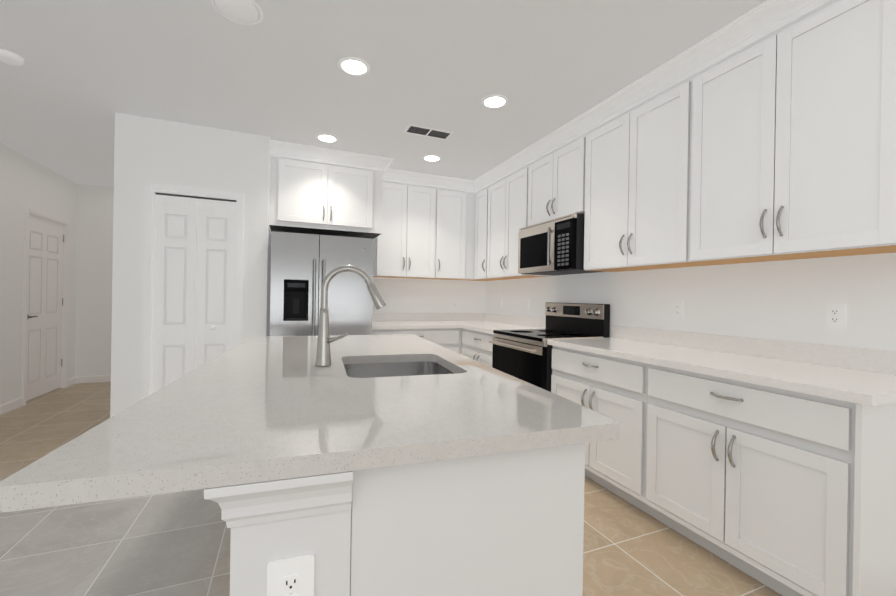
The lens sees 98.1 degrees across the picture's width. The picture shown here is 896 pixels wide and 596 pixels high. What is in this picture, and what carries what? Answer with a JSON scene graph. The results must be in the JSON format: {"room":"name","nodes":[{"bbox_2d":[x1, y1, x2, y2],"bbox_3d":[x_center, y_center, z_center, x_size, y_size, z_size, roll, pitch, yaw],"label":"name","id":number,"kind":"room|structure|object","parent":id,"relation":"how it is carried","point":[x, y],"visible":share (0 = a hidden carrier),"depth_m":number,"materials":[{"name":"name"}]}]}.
{"room":"kitchen","nodes":[
{"label":"kitchen","id":0,"kind":"room"},
{"bbox_2d":[0,143,79,404],"bbox_3d":[-2.858,-0.148,0.034,0.100,2.635,11.200,1,0,-22],"label":"wall","id":1,"kind":"structure","parent":0,"point":[24,181],"depth_m":4.04,"materials":[{"name":"white paint"}]},
{"bbox_2d":[0,397,22,414],"bbox_3d":[-2.616,1.128,-0.452,0.013,0.092,9.858,1,0,-22],"label":"baseboard","id":2,"kind":"structure","parent":1,"relation":"attached to","point":[11,405],"depth_m":3.94,"materials":[{"name":"white wood"}]},
{"bbox_2d":[26,214,63,400],"bbox_3d":[-4.684,0.104,4.521,0.085,2.036,0.791,1,0,-22],"label":"hall door","id":3,"kind":"structure","parent":1,"relation":"in","point":[45,298],"depth_m":4.52,"materials":[{"name":"white wood"}]},
{"bbox_2d":[21,206,69,404],"bbox_3d":[-4.700,0.078,4.511,0.115,2.111,0.912,1,0,-22],"label":"door frame","id":4,"kind":"structure","parent":1,"relation":"attached to","point":[27,210],"depth_m":4.81,"materials":[{"name":"white wood"}]},
{"bbox_2d":[76,184,107,375],"bbox_3d":[-4.329,-0.179,5.431,1.260,2.635,0.100,1,0,-22],"label":"wall","id":5,"kind":"structure","parent":0,"point":[92,251],"depth_m":5.20,"materials":[{"name":"white paint"}]},
{"bbox_2d":[73,375,110,383],"bbox_3d":[-4.347,1.093,5.372,1.260,0.092,0.013,1,0,-22],"label":"baseboard","id":6,"kind":"structure","parent":5,"relation":"attached to","point":[98,378],"depth_m":5.20,"materials":[{"name":"white wood"}]},
{"bbox_2d":[108,113,131,417],"bbox_3d":[-2.625,-0.148,3.138,0.100,2.635,0.100,1,0,-22],"label":"wall","id":7,"kind":"structure","parent":0,"point":[119,215],"depth_m":3.10,"materials":[{"name":"white paint"}]},
{"bbox_2d":[120,115,270,411],"bbox_3d":[-2.112,-0.140,3.350,1.010,2.635,0.100,1,0,-22],"label":"wall","id":8,"kind":"structure","parent":0,"point":[164,152],"depth_m":3.30,"materials":[{"name":"white paint"}]},
{"bbox_2d":[142,183,243,398],"bbox_3d":[-2.154,0.127,3.324,0.712,2.101,0.115,1,0,-22],"label":"door frame","id":9,"kind":"structure","parent":8,"relation":"attached to","point":[151,190],"depth_m":3.17,"materials":[{"name":"white wood"}]},
{"bbox_2d":[152,193,235,392],"bbox_3d":[-2.146,0.151,3.303,0.590,2.029,0.073,1,0,-22],"label":"bifold door","id":10,"kind":"structure","parent":8,"relation":"in","point":[194,282],"depth_m":3.29,"materials":[{"name":"white wood"}]},
{"bbox_2d":[268,289,270,335],"bbox_3d":[-1.847,-0.136,3.887,0.110,2.635,0.630,1,0,-22],"label":"wall","id":11,"kind":"structure","parent":0,"point":[268,289],"depth_m":3.98,"materials":[{"name":"white paint"}]},
{"bbox_2d":[0,0,766,187],"bbox_3d":[-0.465,-1.477,1.012,5.230,0.100,11.200,1,0,-22],"label":"ceiling","id":12,"kind":"structure","parent":0,"point":[79,78],"depth_m":2.44,"materials":[{"name":"white paint"}]},
{"bbox_2d":[0,49,23,65],"bbox_3d":[-2.656,-1.448,2.347,0.136,0.034,0.136,1,0,-22],"label":"smoke detector","id":13,"kind":"object","parent":12,"relation":"attached to","point":[9,57],"visible":1,"depth_m":2.33,"materials":[{"name":"white plastic"}]},
{"bbox_2d":[210,0,262,24],"bbox_3d":[-1.045,-1.435,1.930,0.232,0.005,0.232,1,0,-22],"label":"speaker","id":14,"kind":"object","parent":12,"relation":"attached to","point":[246,12],"visible":1,"depth_m":1.94,"materials":[{"name":"white plastic"}]},
{"bbox_2d":[316,134,337,142],"bbox_3d":[-1.089,-1.436,3.503,0.192,0.008,0.192,1,0,-22],"label":"recessed light","id":15,"kind":"object","parent":12,"relation":"in","point":[328,138],"visible":1,"depth_m":3.50,"materials":[{"name":"white plastic"}]},
{"bbox_2d":[338,57,369,75],"bbox_3d":[-0.581,-1.427,2.403,0.192,0.008,0.192,1,0,-22],"label":"recessed light","id":16,"kind":"object","parent":12,"relation":"in","point":[354,66],"visible":1,"depth_m":2.40,"materials":[{"name":"white plastic"}]},
{"bbox_2d":[404,124,453,139],"bbox_3d":[-0.168,-1.421,3.342,0.400,0.008,0.170,1,0,-22],"label":"ceiling vent","id":17,"kind":"object","parent":12,"relation":"in","point":[427,132],"visible":1,"depth_m":3.33,"materials":[{"name":"white plastic"}]},
{"bbox_2d":[423,155,440,161],"bbox_3d":[-0.163,-1.421,3.960,0.192,0.008,0.192,1,0,-22],"label":"recessed light","id":18,"kind":"object","parent":12,"relation":"in","point":[432,158],"visible":1,"depth_m":3.96,"materials":[{"name":"white plastic"}]},
{"bbox_2d":[481,95,507,107],"bbox_3d":[0.336,-1.412,2.803,0.192,0.008,0.192,1,0,-22],"label":"recessed light","id":19,"kind":"object","parent":12,"relation":"in","point":[494,101],"visible":1,"depth_m":2.79,"materials":[{"name":"white plastic"}]},
{"bbox_2d":[0,382,781,595],"bbox_3d":[-0.510,1.257,1.015,5.230,0.100,11.200,1,0,-22],"label":"floor","id":20,"kind":"structure","parent":0,"point":[172,544],"depth_m":1.90,"materials":[{"name":"tile"}]},
{"bbox_2d":[270,230,372,335],"bbox_3d":[-1.296,0.291,3.944,0.900,1.775,0.900,1,0,-22],"label":"refrigerator","id":21,"kind":"object","parent":20,"relation":"on","point":[303,265],"visible":0.38,"depth_m":3.57,"materials":[{"name":"silver metal"}]},
{"bbox_2d":[204,443,584,595],"bbox_3d":[-0.380,0.772,1.907,0.864,0.873,2.297,1,0,-18],"label":"kitchen island","id":22,"kind":"object","parent":20,"relation":"on","point":[507,524],"visible":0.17,"depth_m":0.85,"materials":[{"name":"white wood"}]},
{"bbox_2d":[267,554,313,595],"bbox_3d":[-0.305,0.571,0.755,0.085,0.130,0.007,1,0,-18],"label":"outlet","id":23,"kind":"object","parent":22,"relation":"attached to","point":[292,576],"visible":1,"depth_m":0.75,"materials":[{"name":"white plastic"}]},
{"bbox_2d":[0,334,618,511],"bbox_3d":[-0.489,0.311,1.867,1.190,0.040,2.294,1,0,-18],"label":"island countertop","id":24,"kind":"structure","parent":22,"relation":"on","point":[258,409],"depth_m":0.92,"materials":[{"name":"white stone"}]},
{"bbox_2d":[315,265,385,366],"bbox_3d":[-0.418,0.075,1.690,0.297,0.434,0.112,1,0,-18],"label":"faucet","id":25,"kind":"object","parent":24,"relation":"on","point":[323,350],"visible":1,"depth_m":1.66,"materials":[{"name":"silver metal"}]},
{"bbox_2d":[344,361,454,377],"bbox_3d":[-0.223,0.445,1.753,0.504,0.215,0.574,1,0,-18],"label":"sink","id":26,"kind":"object","parent":24,"relation":"in","point":[372,370],"visible":0.17,"depth_m":2.02,"materials":[{"name":"metal"}]},
{"bbox_2d":[372,328,451,349],"bbox_3d":[-0.455,0.767,4.484,1.014,0.876,0.618,1,0,-22],"label":"base cabinet","id":27,"kind":"object","parent":20,"relation":"on","point":[442,337],"depth_m":4.26,"materials":[{"name":"white wood"}]},
{"bbox_2d":[372,313,459,328],"bbox_3d":[-0.146,0.262,4.580,1.660,0.140,0.668,1,0,-22],"label":"countertop","id":28,"kind":"structure","parent":27,"relation":"on","point":[379,320],"depth_m":4.67,"materials":[{"name":"white stone"}]},
{"bbox_2d":[452,328,463,354],"bbox_3d":[0.285,0.779,4.759,0.712,0.876,0.674,1,0,-22],"label":"base cabinet","id":29,"kind":"object","parent":20,"relation":"on","point":[457,333],"depth_m":4.38,"materials":[{"name":"white wood"}]},
{"bbox_2d":[460,313,545,333],"bbox_3d":[0.597,0.275,4.108,0.648,0.140,0.772,1,0,-22],"label":"countertop","id":30,"kind":"structure","parent":29,"relation":"on","point":[481,322],"depth_m":4.41,"materials":[{"name":"white stone"}]},
{"bbox_2d":[464,329,493,366],"bbox_3d":[0.589,0.784,4.148,0.617,0.876,0.838,1,0,-22],"label":"base cabinet","id":31,"kind":"object","parent":20,"relation":"on","point":[477,347],"depth_m":4.01,"materials":[{"name":"white wood"}]},
{"bbox_2d":[489,302,609,391],"bbox_3d":[0.826,0.634,3.368,0.723,1.185,0.762,1,0,-22],"label":"range","id":32,"kind":"object","parent":20,"relation":"on","point":[525,355],"visible":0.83,"depth_m":3.24,"materials":[{"name":"black metal"}]},
{"bbox_2d":[551,346,627,501],"bbox_3d":[1.221,0.796,2.615,0.617,0.876,0.914,1,0,-22],"label":"base cabinet","id":33,"kind":"object","parent":20,"relation":"on","point":[596,382],"depth_m":2.45,"materials":[{"name":"white wood"}]},
{"bbox_2d":[628,360,895,595],"bbox_3d":[1.519,0.802,1.892,0.619,0.876,0.951,1,0,-22],"label":"base cabinet","id":34,"kind":"object","parent":20,"relation":"on","point":[782,492],"depth_m":1.59,"materials":[{"name":"white wood"}]},
{"bbox_2d":[544,325,895,405],"bbox_3d":[1.375,0.290,2.225,0.646,0.140,1.752,1,0,-22],"label":"countertop","id":35,"kind":"structure","parent":34,"relation":"on","point":[863,376],"depth_m":1.92,"materials":[{"name":"white stone"}]},
{"bbox_2d":[372,277,483,312],"bbox_3d":[-1.195,-0.126,4.562,3.630,2.635,0.100,1,0,-22],"label":"wall","id":36,"kind":"structure","parent":0,"point":[411,295],"depth_m":4.91,"materials":[{"name":"white paint"}]},
{"bbox_2d":[269,152,336,235],"bbox_3d":[-1.514,-1.015,4.022,0.575,0.667,0.638,1,0,-22],"label":"upper cabinet","id":37,"kind":"object","parent":36,"relation":"attached to","point":[303,189],"depth_m":3.74,"materials":[{"name":"white paint"}]},
{"bbox_2d":[333,160,384,239],"bbox_3d":[-1.077,-1.008,4.202,0.608,0.667,0.638,1,0,-22],"label":"upper cabinet","id":38,"kind":"object","parent":36,"relation":"attached to","point":[360,187],"depth_m":3.95,"materials":[{"name":"white paint"}]},
{"bbox_2d":[373,176,412,278],"bbox_3d":[-0.666,-0.790,4.544,0.411,1.090,0.323,1,0,-22],"label":"upper cabinet","id":39,"kind":"object","parent":36,"relation":"attached to","point":[392,252],"depth_m":4.41,"materials":[{"name":"white paint"}]},
{"bbox_2d":[413,180,444,279],"bbox_3d":[-0.365,-0.785,4.668,0.481,1.090,0.323,1,0,-22],"label":"upper cabinet","id":40,"kind":"object","parent":36,"relation":"attached to","point":[428,199],"depth_m":4.55,"materials":[{"name":"white paint"}]},
{"bbox_2d":[441,184,460,279],"bbox_3d":[-0.053,-0.780,4.797,0.469,1.090,0.323,1,0,-22],"label":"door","id":41,"kind":"structure","parent":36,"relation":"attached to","point":[451,226],"depth_m":4.67,"materials":[{"name":"white paint"}]},
{"bbox_2d":[461,188,488,280],"bbox_3d":[0.346,-0.774,4.935,0.512,1.090,0.373,1,0,-22],"label":"upper cabinet","id":42,"kind":"object","parent":36,"relation":"attached to","point":[468,195],"depth_m":4.77,"materials":[{"name":"white paint"}]},
{"bbox_2d":[484,253,895,350],"bbox_3d":[2.265,-0.065,1.068,0.100,2.635,9.200,1,0,-22],"label":"wall","id":43,"kind":"structure","parent":0,"point":[780,299],"depth_m":2.25,"materials":[{"name":"white paint"}]},
{"bbox_2d":[477,184,484,279],"bbox_3d":[0.553,-0.770,4.681,0.323,1.090,0.393,1,0,-22],"label":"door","id":44,"kind":"structure","parent":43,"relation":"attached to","point":[480,191],"depth_m":4.69,"materials":[{"name":"white paint"}]},
{"bbox_2d":[481,176,500,279],"bbox_3d":[0.677,-0.768,4.380,0.323,1.090,0.534,1,0,-22],"label":"upper cabinet","id":45,"kind":"object","parent":43,"relation":"attached to","point":[491,214],"depth_m":4.42,"materials":[{"name":"white paint"}]},
{"bbox_2d":[501,156,551,279],"bbox_3d":[0.836,-0.765,3.996,0.323,1.090,0.534,1,0,-22],"label":"upper cabinet","id":46,"kind":"object","parent":43,"relation":"attached to","point":[516,184],"depth_m":3.98,"materials":[{"name":"white paint"}]},
{"bbox_2d":[529,152,544,225],"bbox_3d":[1.001,-0.992,3.605,0.323,0.630,0.449,1,0,-22],"label":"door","id":47,"kind":"structure","parent":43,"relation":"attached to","point":[537,205],"depth_m":3.60,"materials":[{"name":"white paint"}]},
{"bbox_2d":[545,128,584,220],"bbox_3d":[1.126,-0.989,3.301,0.323,0.630,0.449,1,0,-22],"label":"upper cabinet","id":48,"kind":"object","parent":43,"relation":"attached to","point":[564,162],"depth_m":3.24,"materials":[{"name":"white paint"}]},
{"bbox_2d":[518,213,601,275],"bbox_3d":[0.986,-0.440,3.426,0.464,0.434,0.768,1,0,-22],"label":"microwave","id":49,"kind":"object","parent":48,"relation":"attached to","point":[553,247],"visible":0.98,"depth_m":3.22,"materials":[{"name":"silver"}]},
{"bbox_2d":[581,108,624,271],"bbox_3d":[1.288,-0.756,2.899,0.323,1.090,0.559,1,0,-22],"label":"upper cabinet","id":50,"kind":"object","parent":43,"relation":"attached to","point":[602,137],"depth_m":2.87,"materials":[{"name":"white paint"}]},
{"bbox_2d":[617,76,684,270],"bbox_3d":[1.456,-0.753,2.493,0.323,1.090,0.559,1,0,-22],"label":"upper cabinet","id":51,"kind":"object","parent":43,"relation":"attached to","point":[645,150],"depth_m":2.51,"materials":[{"name":"white paint"}]},
{"bbox_2d":[673,301,683,318],"bbox_3d":[1.557,0.079,2.631,0.007,0.116,0.072,1,0,-22],"label":"electrical outlet","id":52,"kind":"object","parent":43,"relation":"attached to","point":[678,308],"visible":1,"depth_m":2.63,"materials":[{"name":"white plastic"}]},
{"bbox_2d":[673,32,780,266],"bbox_3d":[1.616,-0.750,2.106,0.323,1.090,0.554,1,0,-22],"label":"upper cabinet","id":53,"kind":"object","parent":43,"relation":"attached to","point":[715,118],"depth_m":2.10,"materials":[{"name":"white paint"}]},
{"bbox_2d":[753,0,895,259],"bbox_3d":[1.768,-0.747,1.737,0.323,1.090,0.485,1,0,-22],"label":"upper cabinet","id":54,"kind":"object","parent":43,"relation":"attached to","point":[765,131],"depth_m":1.67,"materials":[{"name":"white paint"}]},
{"bbox_2d":[825,304,845,327],"bbox_3d":[1.869,0.085,1.877,0.007,0.116,0.072,1,0,-22],"label":"electrical outlet","id":55,"kind":"object","parent":43,"relation":"attached to","point":[834,315],"visible":1,"depth_m":1.87,"materials":[{"name":"white plastic"}]}
]}

